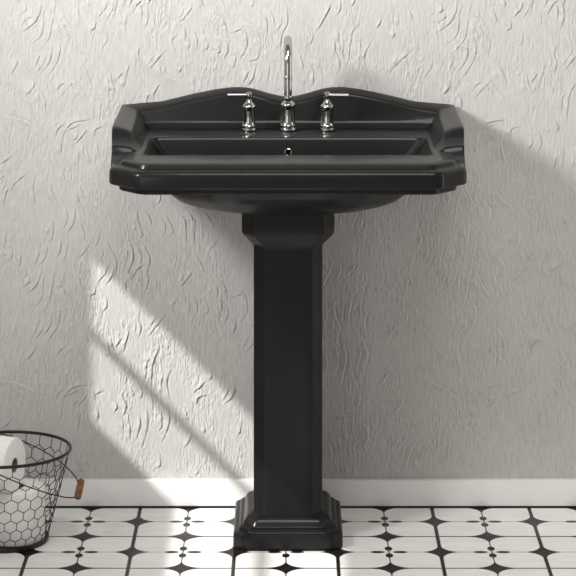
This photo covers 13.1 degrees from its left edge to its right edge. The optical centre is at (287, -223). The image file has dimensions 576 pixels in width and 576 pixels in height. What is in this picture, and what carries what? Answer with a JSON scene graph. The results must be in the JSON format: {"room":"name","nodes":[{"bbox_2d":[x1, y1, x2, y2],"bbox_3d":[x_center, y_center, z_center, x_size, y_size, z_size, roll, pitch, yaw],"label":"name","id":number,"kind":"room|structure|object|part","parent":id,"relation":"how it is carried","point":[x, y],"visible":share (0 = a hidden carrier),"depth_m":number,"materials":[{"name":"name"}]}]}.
{"room":"bathroom","nodes":[
{"label":"bathroom","id":0,"kind":"room"},
{"bbox_2d":[0,0,575,477],"bbox_3d":[0.000,-0.344,5.004,3.800,3.600,0.006,0,0,0],"label":"wall","id":1,"kind":"structure","parent":0,"point":[127,318],"depth_m":5.00,"materials":[{"name":"textured white plaster"}]},
{"bbox_2d":[29,478,575,505],"bbox_3d":[0.000,1.427,4.996,3.800,0.051,0.016,0,0,0],"label":"baseboard","id":2,"kind":"structure","parent":1,"relation":"attached to","point":[96,491],"depth_m":4.99,"materials":[{"name":"white paint"}]},
{"bbox_2d":[0,506,575,575],"bbox_3d":[0.000,1.456,2.200,3.800,0.001,5.600,0,0,0],"label":"floor","id":3,"kind":"structure","parent":0,"point":[83,540],"depth_m":4.74,"materials":[{"name":"tile"}]},
{"bbox_2d":[0,430,83,553],"bbox_3d":[-0.543,1.368,4.777,0.261,0.176,0.260,0,0,35],"label":"wire basket","id":4,"kind":"object","parent":3,"relation":"on","point":[80,482],"visible":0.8,"depth_m":4.73,"materials":[{"name":"black metal"}]},
{"bbox_2d":[0,478,44,546],"bbox_3d":[-0.523,1.402,4.775,0.117,0.100,0.117,0,0,0],"label":"toilet roll","id":5,"kind":"object","parent":4,"relation":"on","point":[18,495],"visible":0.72,"depth_m":4.72,"materials":[{"name":"paper"}]},
{"bbox_2d":[0,436,25,492],"bbox_3d":[-0.564,1.300,4.744,0.100,0.103,0.103,0,0,19],"label":"toilet roll","id":6,"kind":"object","parent":5,"relation":"on","point":[12,450],"visible":0.88,"depth_m":4.72,"materials":[{"name":"paper"}]},
{"bbox_3d":[-0.483,1.325,4.777,0.172,0.090,0.249,0,0,0],"label":"handle","id":7,"kind":"part","parent":4,"relation":"part of","materials":[{"name":"black metal"}]},
{"bbox_2d":[109,87,466,550],"bbox_3d":[0.000,1.036,4.726,0.666,0.839,0.542,0,0,0],"label":"pedestal sink","id":8,"kind":"object","parent":3,"relation":"on","point":[287,188],"visible":0.99,"depth_m":4.75,"materials":[{"name":"black ceramic"}]},
{"bbox_2d":[227,36,348,131],"bbox_3d":[0.000,0.595,4.852,0.238,0.191,0.120,0,0,0],"label":"faucet","id":9,"kind":"object","parent":8,"relation":"on","point":[287,124],"visible":1,"depth_m":4.88,"materials":[{"name":"silver metal"}]},
{"bbox_3d":[-0.095,0.624,4.892,0.049,0.018,0.012,0,0,-7],"label":"lever","id":10,"kind":"part","parent":9,"relation":"part of","materials":[{"name":"silver metal"}]},
{"bbox_3d":[0.000,0.656,4.894,0.035,0.070,0.035,0,0,0],"label":"spout","id":11,"kind":"part","parent":9,"relation":"part of","materials":[{"name":"silver metal"}]},
{"bbox_3d":[0.095,0.624,4.892,0.049,0.018,0.012,0,0,7],"label":"lever","id":12,"kind":"part","parent":9,"relation":"part of","materials":[{"name":"silver metal"}]},
{"bbox_2d":[109,87,466,214],"bbox_3d":[0.000,0.721,4.726,0.666,0.209,0.542,0,0,0],"label":"basin","id":13,"kind":"object","parent":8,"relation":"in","point":[193,149],"depth_m":4.66,"materials":[{"name":"black ceramic"}]}
]}

